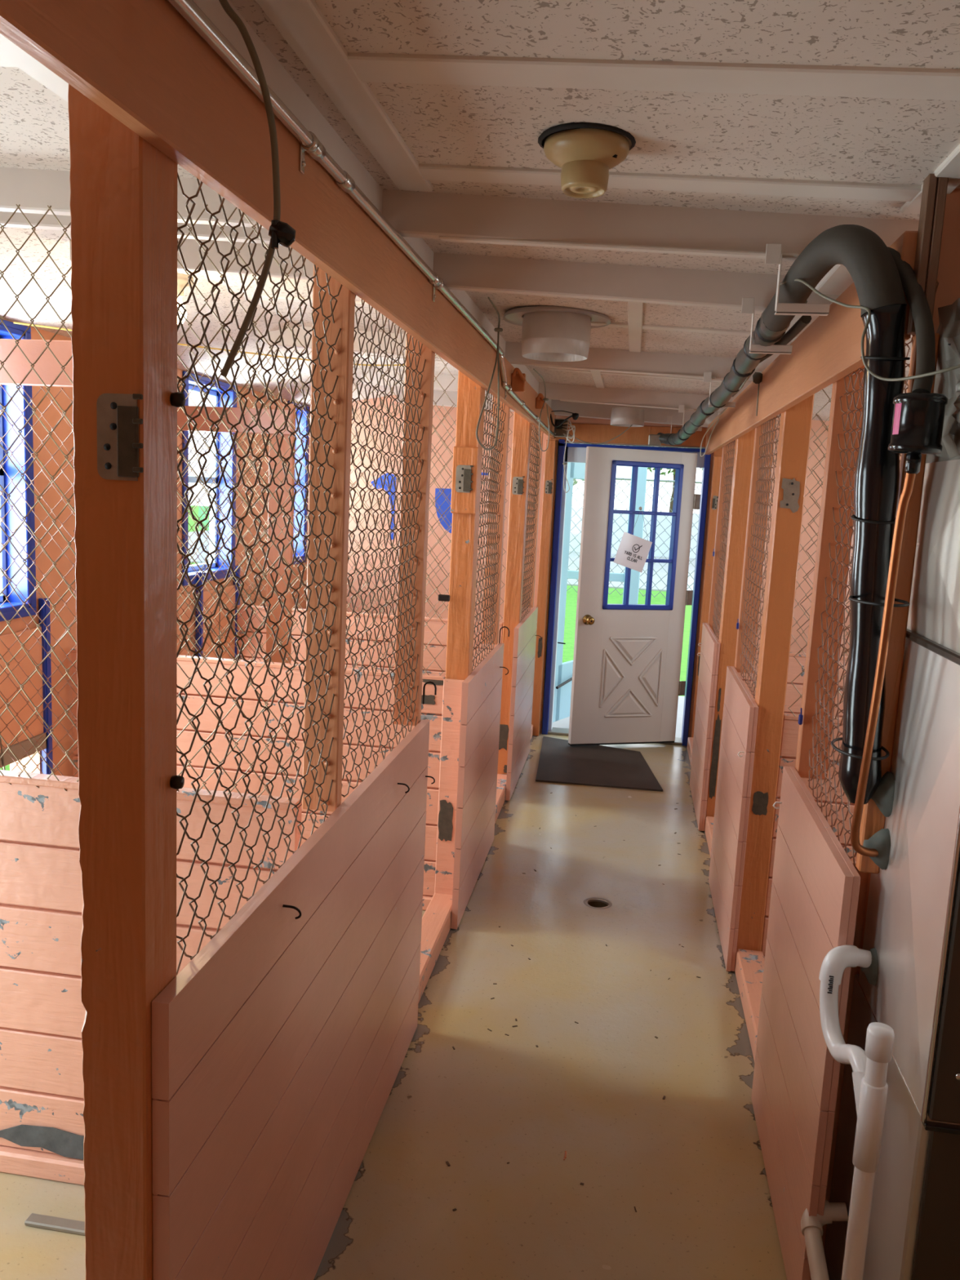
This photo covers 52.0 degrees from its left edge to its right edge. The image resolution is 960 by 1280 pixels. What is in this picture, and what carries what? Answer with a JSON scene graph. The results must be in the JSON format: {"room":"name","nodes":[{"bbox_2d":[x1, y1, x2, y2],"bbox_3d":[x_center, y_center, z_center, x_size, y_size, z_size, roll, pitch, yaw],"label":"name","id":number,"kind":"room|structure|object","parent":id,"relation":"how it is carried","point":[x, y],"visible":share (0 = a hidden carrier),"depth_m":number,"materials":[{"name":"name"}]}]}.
{"room":"dog kennel","nodes":[
{"label":"dog kennel","id":0,"kind":"room"},
{"bbox_2d":[0,318,310,776],"bbox_3d":[-1.910,-0.156,2.907,0.130,2.620,8.550,4,9,8],"label":"wall","id":1,"kind":"structure","parent":0,"point":[51,415],"depth_m":3.98,"materials":[{"name":"orange paint"}]},
{"bbox_2d":[0,319,36,622],"bbox_3d":[-1.800,-0.584,3.396,0.139,1.070,0.660,4,9,8],"label":"window","id":2,"kind":"structure","parent":1,"relation":"in","point":[21,454],"depth_m":3.68,"materials":[{"name":"glass"}]},
{"bbox_2d":[0,597,53,774],"bbox_3d":[-1.754,0.432,3.622,0.051,1.120,0.614,4,9,8],"label":"door","id":3,"kind":"structure","parent":1,"relation":"in","point":[7,688],"depth_m":3.75,"materials":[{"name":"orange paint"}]},
{"bbox_2d":[182,370,236,586],"bbox_3d":[-1.505,-0.855,5.284,0.139,1.070,0.660,4,9,8],"label":"window","id":4,"kind":"structure","parent":1,"relation":"in","point":[214,393],"depth_m":5.52,"materials":[{"name":"blue paint"}]},
{"bbox_2d":[195,565,239,659],"bbox_3d":[-1.459,0.160,5.515,0.051,1.120,0.544,4,9,8],"label":"door","id":5,"kind":"structure","parent":1,"relation":"in","point":[205,595],"depth_m":5.44,"materials":[{"name":"blue paint"}]},
{"bbox_2d":[287,400,309,564],"bbox_3d":[-1.294,-1.050,6.644,0.139,1.070,0.400,4,9,8],"label":"window","id":6,"kind":"structure","parent":1,"relation":"in","point":[299,499],"depth_m":6.78,"materials":[{"name":"glass"}]},
{"bbox_2d":[0,732,786,1279],"bbox_3d":[0.241,1.277,2.788,4.650,0.012,8.570,4,9,8],"label":"floor","id":7,"kind":"structure","parent":0,"point":[690,1162],"depth_m":2.77,"materials":[{"name":"paint"}]},
{"bbox_2d":[0,338,78,777],"bbox_3d":[-1.458,0.032,3.380,0.648,2.110,0.060,4,9,8],"label":"chain-link fence","id":8,"kind":"object","parent":7,"relation":"on","point":[47,367],"visible":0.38,"depth_m":3.23,"materials":[{"name":"metal"}]},
{"bbox_2d":[24,1213,84,1235],"bbox_3d":[-0.776,1.310,2.165,0.475,0.012,0.032,4,9,8],"label":"metal strip","id":9,"kind":"object","parent":7,"relation":"on","point":[37,1220],"visible":0.42,"depth_m":2.18,"materials":[{"name":"silver metal"}]},
{"bbox_2d":[67,84,185,1279],"bbox_3d":[-0.457,0.351,1.292,0.106,2.198,0.099,4,9,8],"label":"wooden post","id":10,"kind":"object","parent":7,"relation":"on","point":[123,205],"visible":0.95,"depth_m":1.21,"materials":[{"name":"orange paint"}]},
{"bbox_2d":[0,204,306,1185],"bbox_3d":[-1.151,0.174,2.221,1.552,2.205,0.065,4,9,8],"label":"wall","id":11,"kind":"structure","parent":7,"relation":"on","point":[42,1010],"depth_m":2.23,"materials":[{"name":"paint"}]},
{"bbox_2d":[0,33,68,102],"bbox_3d":[-0.848,-0.794,0.682,0.060,0.022,2.500,4,9,8],"label":"trim","id":12,"kind":"structure","parent":11,"relation":"attached to","point":[9,51],"depth_m":1.57,"materials":[{"name":"white paint"}]},
{"bbox_2d":[255,0,433,191],"bbox_3d":[-0.341,-0.756,0.722,0.075,0.023,2.720,4,9,8],"label":"trim","id":13,"kind":"structure","parent":11,"relation":"attached to","point":[302,24],"depth_m":1.53,"materials":[{"name":"white paint"}]},
{"bbox_2d":[177,402,295,663],"bbox_3d":[-1.239,-0.130,4.805,0.648,2.025,0.060,4,9,8],"label":"wall","id":14,"kind":"structure","parent":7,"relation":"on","point":[265,420],"depth_m":4.69,"materials":[{"name":"paint"}]},
{"bbox_2d":[70,345,464,910],"bbox_3d":[-0.847,-0.043,3.885,1.644,2.165,0.081,4,9,9],"label":"wall","id":15,"kind":"structure","parent":7,"relation":"on","point":[442,709],"depth_m":3.89,"materials":[{"name":"paint"}]},
{"bbox_2d":[252,294,371,306],"bbox_3d":[-0.428,-1.202,3.502,0.780,0.049,0.060,4,9,8],"label":"trim","id":16,"kind":"structure","parent":15,"relation":"attached to","point":[264,297],"depth_m":3.52,"materials":[{"name":"white paint"}]},
{"bbox_2d":[417,893,452,1004],"bbox_3d":[-0.261,1.158,3.092,0.094,0.085,1.645,4,9,8],"label":"sill","id":17,"kind":"structure","parent":15,"relation":"attached to","point":[437,917],"depth_m":3.57,"materials":[{"name":"paint"}]},
{"bbox_2d":[522,316,751,335],"bbox_3d":[0.592,-1.106,3.460,0.940,0.054,0.060,4,9,8],"label":"trim","id":18,"kind":"structure","parent":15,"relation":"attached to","point":[737,332],"depth_m":3.43,"materials":[{"name":"white paint"}]},
{"bbox_2d":[151,164,436,1279],"bbox_3d":[-0.307,0.236,2.087,0.136,2.189,1.683,4,9,8],"label":"panel","id":19,"kind":"object","parent":7,"relation":"on","point":[279,1050],"visible":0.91,"depth_m":1.94,"materials":[{"name":"paint"}]},
{"bbox_2d":[236,396,513,675],"bbox_3d":[-0.631,-0.268,5.577,1.552,2.125,0.065,4,9,8],"label":"wall","id":20,"kind":"structure","parent":7,"relation":"on","point":[434,647],"depth_m":5.58,"materials":[{"name":"paint"}]},
{"bbox_2d":[494,773,506,823],"bbox_3d":[0.003,0.915,4.787,0.094,0.085,1.620,4,9,8],"label":"sill","id":21,"kind":"structure","parent":20,"relation":"attached to","point":[501,779],"depth_m":5.26,"materials":[{"name":"paint"}]},
{"bbox_2d":[444,370,484,679],"bbox_3d":[-0.078,-0.006,3.772,0.096,2.198,0.121,4,9,8],"label":"wooden post","id":22,"kind":"object","parent":7,"relation":"on","point":[467,451],"visible":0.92,"depth_m":3.69,"materials":[{"name":"orange paint"}]},
{"bbox_2d":[0,0,555,438],"bbox_3d":[-0.089,-0.901,2.869,0.028,0.165,7.640,4,9,8],"label":"beam","id":23,"kind":"structure","parent":22,"relation":"attached to","point":[141,62],"depth_m":1.26,"materials":[{"name":"orange paint"}]},
{"bbox_2d":[167,0,555,435],"bbox_3d":[-0.058,-0.902,2.888,0.030,0.166,7.086,4,9,8],"label":"conduit pipe","id":24,"kind":"object","parent":23,"relation":"attached to","point":[309,143],"visible":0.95,"depth_m":1.54,"materials":[{"name":"metal"}]},
{"bbox_2d":[511,367,525,391],"bbox_3d":[0.166,-1.109,4.191,0.065,0.095,0.058,4,9,8],"label":"wood block","id":25,"kind":"object","parent":23,"relation":"attached to","point":[517,383],"visible":0.94,"depth_m":4.19,"materials":[{"name":"orange paint"}]},
{"bbox_2d":[550,410,578,443],"bbox_3d":[0.533,-1.351,6.233,0.182,0.198,0.191,4,9,8],"label":"junction box","id":26,"kind":"object","parent":23,"relation":"attached to","point":[561,425],"visible":1,"depth_m":6.27,"materials":[{"name":"black metal"}]},
{"bbox_2d":[450,390,510,928],"bbox_3d":[0.010,-0.050,4.091,0.145,2.186,1.021,4,9,8],"label":"panel","id":27,"kind":"object","parent":7,"relation":"on","point":[481,695],"visible":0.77,"depth_m":4.15,"materials":[{"name":"paint"}]},
{"bbox_2d":[497,411,531,774],"bbox_3d":[0.186,-0.249,5.466,0.090,2.198,0.099,4,9,8],"label":"wooden post","id":28,"kind":"object","parent":7,"relation":"on","point":[522,433],"visible":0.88,"depth_m":5.40,"materials":[{"name":"orange paint"}]},
{"bbox_2d":[505,424,543,800],"bbox_3d":[0.262,-0.282,5.709,0.145,2.186,1.068,4,9,8],"label":"panel","id":29,"kind":"object","parent":7,"relation":"on","point":[525,633],"visible":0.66,"depth_m":5.84,"materials":[{"name":"paint"}]},
{"bbox_2d":[531,440,556,736],"bbox_3d":[0.429,-0.337,6.724,0.065,2.020,0.099,4,9,8],"label":"wooden post","id":30,"kind":"object","parent":7,"relation":"on","point":[550,453],"visible":0.98,"depth_m":6.67,"materials":[{"name":"orange paint"}]},
{"bbox_2d":[583,897,612,908],"bbox_3d":[0.488,1.141,4.105,0.124,0.092,0.124,4,9,8],"label":"floor drain","id":31,"kind":"object","parent":7,"relation":"in","point":[597,904],"visible":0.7,"depth_m":4.14,"materials":[{"name":"grey metal"}]},
{"bbox_2d":[535,736,662,791],"bbox_3d":[0.744,0.771,6.220,0.785,0.010,1.060,4,9,8],"label":"door mat","id":32,"kind":"object","parent":7,"relation":"on","point":[559,762],"visible":0.93,"depth_m":6.08,"materials":[{"name":"rubber"}]},
{"bbox_2d":[690,456,721,737],"bbox_3d":[1.514,-0.232,6.572,0.065,1.960,0.096,4,9,8],"label":"wooden post","id":33,"kind":"object","parent":7,"relation":"on","point":[717,460],"visible":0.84,"depth_m":6.49,"materials":[{"name":"orange paint"}]},
{"bbox_2d":[689,440,735,831],"bbox_3d":[1.270,-0.142,5.245,0.133,2.144,0.830,4,9,8],"label":"panel","id":34,"kind":"object","parent":7,"relation":"on","point":[710,644],"visible":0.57,"depth_m":5.33,"materials":[{"name":"paint"}]},
{"bbox_2d":[704,428,755,829],"bbox_3d":[1.247,-0.088,4.898,0.090,2.150,0.092,4,9,8],"label":"wooden post","id":35,"kind":"object","parent":7,"relation":"on","point":[744,449],"visible":0.76,"depth_m":4.83,"materials":[{"name":"orange paint"}]},
{"bbox_2d":[708,413,781,971],"bbox_3d":[1.039,0.070,3.769,0.111,2.144,0.852,4,9,10],"label":"panel","id":36,"kind":"object","parent":7,"relation":"on","point":[740,710],"visible":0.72,"depth_m":3.82,"materials":[{"name":"paint"}]},
{"bbox_2d":[736,394,814,951],"bbox_3d":[1.017,0.124,3.424,0.090,2.150,0.095,4,9,8],"label":"wooden post","id":37,"kind":"object","parent":7,"relation":"on","point":[795,426],"visible":0.89,"depth_m":3.38,"materials":[{"name":"orange paint"}]},
{"bbox_2d":[704,231,918,454],"bbox_3d":[1.133,-0.974,4.116,0.030,0.187,4.808,4,9,8],"label":"beam","id":38,"kind":"structure","parent":37,"relation":"attached to","point":[828,349],"depth_m":2.68,"materials":[{"name":"orange paint"}]},
{"bbox_2d":[737,414,853,755],"bbox_3d":[2.034,-0.010,4.780,1.502,2.105,0.065,4,9,8],"label":"wall","id":39,"kind":"structure","parent":7,"relation":"on","point":[794,669],"depth_m":4.86,"materials":[{"name":"paint"}]},
{"bbox_2d":[704,816,714,857],"bbox_3d":[1.087,1.038,4.316,0.094,0.085,1.405,4,9,8],"label":"sill","id":40,"kind":"structure","parent":39,"relation":"attached to","point":[709,820],"depth_m":4.84,"materials":[{"name":"paint"}]},
{"bbox_2d":[761,382,907,957],"bbox_3d":[1.803,0.203,3.303,1.502,2.105,0.065,4,9,8],"label":"wall","id":41,"kind":"structure","parent":7,"relation":"on","point":[790,729],"depth_m":3.43,"materials":[{"name":"paint"}]},
{"bbox_2d":[755,337,797,371],"bbox_3d":[1.050,-1.039,3.546,0.090,0.048,0.750,4,9,8],"label":"trim","id":42,"kind":"structure","parent":41,"relation":"attached to","point":[764,364],"depth_m":3.66,"materials":[{"name":"white paint"}]},
{"bbox_2d":[785,315,818,337],"bbox_3d":[0.942,-0.941,2.861,0.094,0.048,0.450,4,9,8],"label":"trim","id":43,"kind":"structure","parent":41,"relation":"attached to","point":[796,317],"depth_m":2.84,"materials":[{"name":"white paint"}]},
{"bbox_2d":[751,280,938,1279],"bbox_3d":[0.799,0.292,2.223,0.133,2.144,0.789,4,9,8],"label":"panel","id":44,"kind":"object","parent":7,"relation":"on","point":[815,885],"visible":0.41,"depth_m":2.32,"materials":[{"name":"paint"}]},
{"bbox_2d":[855,173,948,874],"bbox_3d":[0.774,-0.180,1.808,0.050,1.270,0.035,4,9,8],"label":"wooden post","id":45,"kind":"object","parent":44,"relation":"attached to","point":[934,194],"visible":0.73,"depth_m":1.79,"materials":[{"name":"orange paint"}]},
{"bbox_2d":[824,297,959,1279],"bbox_3d":[1.118,0.450,1.695,0.778,2.031,0.530,4,9,8],"label":"tall cabinet","id":46,"kind":"object","parent":7,"relation":"on","point":[913,920],"visible":0.78,"depth_m":1.64,"materials":[{"name":"grey metal"}]},
{"bbox_2d":[800,1200,848,1279],"bbox_3d":[0.662,1.253,1.815,0.094,0.196,0.413,4,9,8],"label":"drain elbow","id":47,"kind":"object","parent":46,"relation":"attached to","point":[811,1226],"visible":0.91,"depth_m":1.94,"materials":[{"name":"beige plastic"}]},
{"bbox_2d":[818,945,894,1279],"bbox_3d":[0.659,1.013,1.805,0.102,0.843,0.314,4,9,8],"label":"drain pipe","id":48,"kind":"object","parent":46,"relation":"attached to","point":[869,1066],"visible":1,"depth_m":1.65,"materials":[{"name":"white plastic"}]},
{"bbox_2d":[861,947,878,986],"bbox_3d":[0.742,0.623,1.881,0.022,0.072,0.061,4,9,8],"label":"seal","id":49,"kind":"object","parent":46,"relation":"attached to","point":[871,972],"visible":0.72,"depth_m":1.86,"materials":[{"name":"grey rubber"}]},
{"bbox_2d":[779,246,959,857],"bbox_3d":[0.699,-0.163,1.845,0.140,1.114,0.591,2,9,-8],"label":"copper line","id":50,"kind":"object","parent":46,"relation":"attached to","point":[923,378],"visible":0.86,"depth_m":1.70,"materials":[{"name":"metal"}]},
{"bbox_2d":[887,392,947,454],"bbox_3d":[0.723,-0.357,1.625,0.083,0.098,0.083,4,9,8],"label":"filter drier","id":51,"kind":"object","parent":50,"relation":"attached to","point":[917,420],"visible":0.98,"depth_m":1.59,"materials":[{"name":"black metal"}]},
{"bbox_2d":[862,828,890,869],"bbox_3d":[0.744,0.390,1.848,0.042,0.078,0.068,4,9,8],"label":"seal","id":52,"kind":"object","parent":46,"relation":"attached to","point":[880,841],"visible":0.84,"depth_m":1.83,"materials":[{"name":"grey rubber"}]},
{"bbox_2d":[871,771,894,817],"bbox_3d":[0.755,0.289,1.851,0.035,0.088,0.072,4,9,8],"label":"seal","id":53,"kind":"object","parent":46,"relation":"attached to","point":[883,797],"visible":0.76,"depth_m":1.83,"materials":[{"name":"grey rubber"}]},
{"bbox_2d":[0,0,959,421],"bbox_3d":[0.349,-1.002,2.434,4.590,0.276,8.550,4,9,8],"label":"ceiling","id":54,"kind":"structure","parent":0,"point":[860,140],"depth_m":1.63,"materials":[{"name":"tile"}]},
{"bbox_2d":[0,211,270,244],"bbox_3d":[-0.706,-1.003,2.321,1.002,0.138,0.040,4,9,6],"label":"joist","id":55,"kind":"object","parent":54,"relation":"attached to","point":[203,232],"visible":0.2,"depth_m":2.33,"materials":[{"name":"white paint"}]},
{"bbox_2d":[177,272,193,324],"bbox_3d":[-0.944,-1.057,3.062,0.099,0.145,0.099,4,9,8],"label":"light bulb","id":56,"kind":"object","parent":54,"relation":"attached to","point":[182,279],"visible":0.23,"depth_m":3.04,"materials":[{"name":"beige"}]},
{"bbox_2d":[13,321,404,365],"bbox_3d":[-0.967,-1.149,3.882,1.583,0.026,0.175,-2,10,-27],"label":"cable","id":57,"kind":"object","parent":54,"relation":"hanging from","point":[15,322],"visible":0.42,"depth_m":3.89,"materials":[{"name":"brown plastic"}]},
{"bbox_2d":[218,0,296,377],"bbox_3d":[-0.273,-0.552,1.139,0.126,0.484,0.026,4,9,8],"label":"cable","id":58,"kind":"object","parent":54,"relation":"hanging from","point":[280,233],"visible":1,"depth_m":1.13,"materials":[{"name":"black plastic"}]},
{"bbox_2d":[69,238,839,311],"bbox_3d":[-0.070,-0.999,2.655,2.163,0.184,0.040,4,9,6],"label":"joist","id":59,"kind":"object","parent":54,"relation":"attached to","point":[545,277],"visible":0.38,"depth_m":2.61,"materials":[{"name":"white paint"}]},
{"bbox_2d":[741,297,792,354],"bbox_3d":[0.741,-0.811,2.542,0.135,0.136,0.024,4,9,8],"label":"hanger","id":60,"kind":"object","parent":59,"relation":"attached to","point":[748,304],"visible":0.98,"depth_m":2.54,"materials":[{"name":"white paint"}]},
{"bbox_2d":[648,300,811,446],"bbox_3d":[0.966,-1.007,4.226,0.205,0.144,4.248,4,9,5],"label":"pipe","id":61,"kind":"object","parent":60,"relation":"hanging from","point":[744,364],"visible":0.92,"depth_m":3.23,"materials":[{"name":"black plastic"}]},
{"bbox_2d":[0,167,919,264],"bbox_3d":[-0.104,-0.917,2.112,2.063,0.180,0.040,4,9,6],"label":"joist","id":62,"kind":"object","parent":54,"relation":"attached to","point":[412,214],"visible":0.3,"depth_m":2.07,"materials":[{"name":"white paint"}]},
{"bbox_2d":[439,235,799,260],"bbox_3d":[0.283,-0.825,2.067,0.750,0.038,0.028,4,9,8],"label":"trim","id":63,"kind":"structure","parent":62,"relation":"attached to","point":[762,255],"depth_m":2.06,"materials":[{"name":"white paint"}]},
{"bbox_2d":[764,243,830,315],"bbox_3d":[0.648,-0.736,2.010,0.135,0.136,0.024,4,9,8],"label":"hanger","id":64,"kind":"object","parent":62,"relation":"attached to","point":[773,251],"visible":1,"depth_m":2.00,"materials":[{"name":"white paint"}]},
{"bbox_2d":[762,224,910,804],"bbox_3d":[0.670,-0.268,2.072,0.151,1.067,0.682,2,9,-6],"label":"pipe","id":65,"kind":"object","parent":64,"relation":"hanging from","point":[873,271],"visible":0.87,"depth_m":1.78,"materials":[{"name":"black plastic"}]},
{"bbox_2d":[475,297,502,450],"bbox_3d":[0.033,-0.837,3.081,0.053,0.493,0.692,3,9,4],"label":"hanging cable","id":66,"kind":"object","parent":54,"relation":"hanging from","point":[498,329],"visible":1,"depth_m":3.27,"materials":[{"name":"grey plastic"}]},
{"bbox_2d":[267,326,762,382],"bbox_3d":[0.162,-1.213,4.142,2.163,0.184,0.040,4,9,6],"label":"joist","id":67,"kind":"object","parent":54,"relation":"attached to","point":[600,358],"visible":0.3,"depth_m":4.08,"materials":[{"name":"white paint"}]},
{"bbox_2d":[533,364,723,382],"bbox_3d":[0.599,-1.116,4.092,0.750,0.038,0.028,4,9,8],"label":"trim","id":68,"kind":"structure","parent":67,"relation":"attached to","point":[537,366],"depth_m":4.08,"materials":[{"name":"white paint"}]},
{"bbox_2d":[703,372,735,407],"bbox_3d":[0.980,-1.024,4.028,0.135,0.136,0.024,4,9,8],"label":"hanger","id":69,"kind":"object","parent":67,"relation":"attached to","point":[707,375],"visible":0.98,"depth_m":4.02,"materials":[{"name":"white paint"}]},
{"bbox_2d":[533,368,549,451],"bbox_3d":[0.289,-1.128,4.881,0.046,0.356,0.554,5,9,13],"label":"hanging cable","id":70,"kind":"object","parent":54,"relation":"hanging from","point":[544,399],"visible":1,"depth_m":5.07,"materials":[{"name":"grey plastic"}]},
{"bbox_2d":[360,370,725,412],"bbox_3d":[0.388,-1.421,5.590,2.163,0.184,0.040,4,9,6],"label":"joist","id":71,"kind":"object","parent":54,"relation":"attached to","point":[553,391],"visible":0.41,"depth_m":5.54,"materials":[{"name":"white paint"}]},
{"bbox_2d":[560,399,693,410],"bbox_3d":[0.824,-1.324,5.540,0.750,0.038,0.028,4,9,8],"label":"trim","id":72,"kind":"structure","parent":71,"relation":"attached to","point":[597,402],"depth_m":5.53,"materials":[{"name":"white paint"}]},
{"bbox_2d":[502,306,610,361],"bbox_3d":[0.264,-1.056,3.426,0.374,0.139,0.374,4,9,8],"label":"ceiling light","id":73,"kind":"object","parent":54,"relation":"attached to","point":[548,333],"visible":1,"depth_m":3.33,"materials":[{"name":"white metal"}]},
{"bbox_2d":[396,389,718,426],"bbox_3d":[0.521,-1.535,6.452,2.163,0.204,0.040,4,9,6],"label":"joist","id":74,"kind":"object","parent":54,"relation":"attached to","point":[659,415],"visible":0.28,"depth_m":6.41,"materials":[{"name":"white paint"}]},
{"bbox_2d":[537,122,635,198],"bbox_3d":[0.183,-0.822,1.706,0.170,0.085,0.170,4,9,8],"label":"lampholder","id":75,"kind":"object","parent":54,"relation":"attached to","point":[585,156],"visible":1,"depth_m":1.67,"materials":[{"name":"beige"}]},
{"bbox_2d":[560,160,608,198],"bbox_3d":[0.182,-0.803,1.712,0.084,0.046,0.084,4,9,8],"label":"socket","id":76,"kind":"object","parent":75,"relation":"attached to","point":[580,179],"depth_m":1.68,"materials":[{"name":"beige plastic"}]},
{"bbox_2d":[590,370,604,388],"bbox_3d":[0.569,-1.323,4.832,0.050,0.021,1.400,4,9,8],"label":"trim","id":77,"kind":"structure","parent":54,"relation":"attached to","point":[597,375],"depth_m":5.11,"materials":[{"name":"white paint"}]},
{"bbox_2d":[610,406,644,426],"bbox_3d":[0.923,-1.393,6.147,0.210,0.105,0.210,4,9,8],"label":"ceiling light","id":78,"kind":"object","parent":54,"relation":"attached to","point":[623,416],"visible":0.99,"depth_m":6.06,"materials":[{"name":"white metal"}]},
{"bbox_2d":[627,302,644,352],"bbox_3d":[0.529,-1.093,3.349,0.050,0.021,1.420,4,9,8],"label":"trim","id":79,"kind":"structure","parent":54,"relation":"attached to","point":[635,309],"depth_m":3.42,"materials":[{"name":"white paint"}]},
{"bbox_2d":[814,264,853,294],"bbox_3d":[0.849,-0.853,2.250,0.090,0.048,0.400,4,9,8],"label":"trim","id":80,"kind":"structure","parent":54,"relation":"attached to","point":[837,279],"depth_m":2.31,"materials":[{"name":"white paint"}]},
{"bbox_2d":[346,395,853,737],"bbox_3d":[0.944,-0.547,6.736,4.350,2.520,0.120,4,9,8],"label":"wall","id":81,"kind":"structure","parent":0,"point":[811,482],"depth_m":6.78,"materials":[{"name":"paint"}]},
{"bbox_2d":[192,0,551,407],"bbox_3d":[-0.083,-1.052,3.005,0.027,0.091,7.350,4,9,8],"label":"trim","id":82,"kind":"structure","parent":81,"relation":"attached to","point":[277,78],"depth_m":1.66,"materials":[{"name":"white paint"}]},
{"bbox_2d":[370,473,396,539],"bbox_3d":[-0.679,-0.934,6.871,0.182,0.464,0.001,4,9,8],"label":"painted motif","id":83,"kind":"object","parent":81,"relation":"attached to","point":[379,482],"visible":0.52,"depth_m":6.85,"materials":[{"name":"blue paint"}]},
{"bbox_2d":[435,488,452,533],"bbox_3d":[-0.160,-0.888,6.796,0.314,0.317,0.001,4,9,8],"label":"painted motif","id":84,"kind":"object","parent":81,"relation":"attached to","point":[441,500],"visible":0.34,"depth_m":6.80,"materials":[{"name":"blue paint"}]},
{"bbox_2d":[542,439,711,746],"bbox_3d":[0.988,-0.319,6.751,1.003,2.030,0.160,4,9,8],"label":"door","id":85,"kind":"structure","parent":81,"relation":"in","point":[575,452],"depth_m":6.69,"materials":[{"name":"blue paint"}]},
{"bbox_2d":[552,462,585,722],"bbox_3d":[0.760,-0.378,7.237,0.100,1.920,0.760,8,10,32],"label":"storm door","id":86,"kind":"structure","parent":85,"relation":"attached to","point":[563,676],"depth_m":7.06,"materials":[{"name":"blue paint"}]},
{"bbox_2d":[568,446,700,746],"bbox_3d":[1.039,-0.260,6.500,0.817,1.957,0.118,0,9,-17],"label":"door leaf","id":87,"kind":"structure","parent":85,"relation":"attached to","point":[627,686],"depth_m":6.52,"materials":[{"name":"white paint"}]},
{"bbox_2d":[613,506,652,572],"bbox_3d":[1.000,-0.655,6.412,0.268,0.429,0.024,0,9,-16],"label":"sign","id":88,"kind":"object","parent":87,"relation":"hanging from","point":[633,551],"visible":1,"depth_m":6.41,"materials":[{"name":"white paper"}]},
{"bbox_2d":[602,460,684,610],"bbox_3d":[1.062,-0.679,6.465,0.510,0.963,0.062,0,9,-17],"label":"window grille","id":89,"kind":"object","parent":87,"relation":"attached to","point":[673,561],"depth_m":6.45,"materials":[{"name":"blue paint"}]},
{"bbox_2d":[540,422,722,729],"bbox_3d":[1.000,-0.364,6.682,1.200,2.140,0.020,4,9,8],"label":"trim","id":90,"kind":"structure","parent":81,"relation":"attached to","point":[588,433],"depth_m":6.56,"materials":[{"name":"orange paint"}]},
{"bbox_2d":[822,188,959,1250],"bbox_3d":[0.917,0.446,0.151,0.872,2.520,3.650,4,9,8],"label":"wall","id":91,"kind":"structure","parent":0,"point":[948,292],"depth_m":1.81,"materials":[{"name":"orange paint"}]},
{"bbox_2d":[347,52,959,100],"bbox_3d":[0.272,-0.811,1.408,0.940,0.055,0.085,4,9,8],"label":"trim","id":92,"kind":"structure","parent":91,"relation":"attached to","point":[921,83],"depth_m":1.40,"materials":[{"name":"white paint"}]},
{"bbox_2d":[418,164,921,201],"bbox_3d":[0.345,-0.878,1.877,0.940,0.055,0.075,4,9,8],"label":"trim","id":93,"kind":"structure","parent":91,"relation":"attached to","point":[722,184],"depth_m":1.86,"materials":[{"name":"white paint"}]},
{"bbox_2d":[734,948,764,1062],"bbox_3d":[0.859,1.247,2.856,0.094,0.085,1.380,4,9,8],"label":"sill","id":94,"kind":"structure","parent":91,"relation":"attached to","point":[749,964],"depth_m":3.29,"materials":[{"name":"paint"}]},
{"bbox_2d":[900,143,959,213],"bbox_3d":[0.639,-0.648,0.584,0.055,0.022,2.720,4,9,8],"label":"trim","id":95,"kind":"structure","parent":91,"relation":"attached to","point":[949,168],"depth_m":1.69,"materials":[{"name":"white paint"}]},
{"label":"outside","id":96,"kind":"structure","parent":0,"visible":0},
{"bbox_2d":[0,505,692,770],"bbox_3d":[2.965,-1.071,19.828,60.000,0.001,80.000,4,9,8],"label":"lawn","id":97,"kind":"structure","parent":96,"point":[615,597],"depth_m":15.88,"materials":[{"name":"green plant"}]},
{"bbox_2d":[566,477,702,598],"bbox_3d":[3.108,-1.826,17.664,7.248,2.150,0.068,4,9,8],"label":"fence","id":98,"kind":"object","parent":97,"relation":"on","point":[616,478],"visible":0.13,"depth_m":17.66,"materials":[{"name":"grey metal"}]},
{"bbox_2d":[647,446,703,512],"bbox_3d":[6.995,-6.297,35.764,4.312,5.965,4.294,4,9,8],"label":"tree","id":99,"kind":"object","parent":97,"relation":"on","point":[649,468],"visible":0.03,"depth_m":35.88,"materials":[{"name":"green plant"}]},
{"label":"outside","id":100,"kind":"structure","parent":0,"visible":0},
{"bbox_2d":[187,530,695,737],"bbox_3d":[3.866,-0.908,19.134,30.000,0.170,25.130,4,9,8],"label":"patio slab","id":101,"kind":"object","parent":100,"point":[562,723],"visible":0.02,"depth_m":22.40,"materials":[{"name":"concrete"}]},
{"bbox_2d":[567,569,624,582],"bbox_3d":[0.903,-0.860,8.491,0.720,2.630,0.130,4,9,8],"label":"rail","id":102,"kind":"object","parent":101,"relation":"on","point":[620,577],"visible":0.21,"depth_m":8.47,"materials":[{"name":"blue paint"}]},
{"bbox_2d":[568,507,699,558],"bbox_3d":[6.666,-3.199,30.293,20.000,1.369,0.200,4,9,8],"label":"wall","id":103,"kind":"structure","parent":101,"relation":"on","point":[665,523],"depth_m":30.43,"materials":[{"name":"white"}]},
{"bbox_2d":[622,445,647,604],"bbox_3d":[1.322,-0.830,8.430,0.130,2.630,0.130,4,9,8],"label":"porch post","id":104,"kind":"object","parent":101,"relation":"on","point":[642,471],"visible":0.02,"depth_m":8.33,"materials":[{"name":"blue paint"}]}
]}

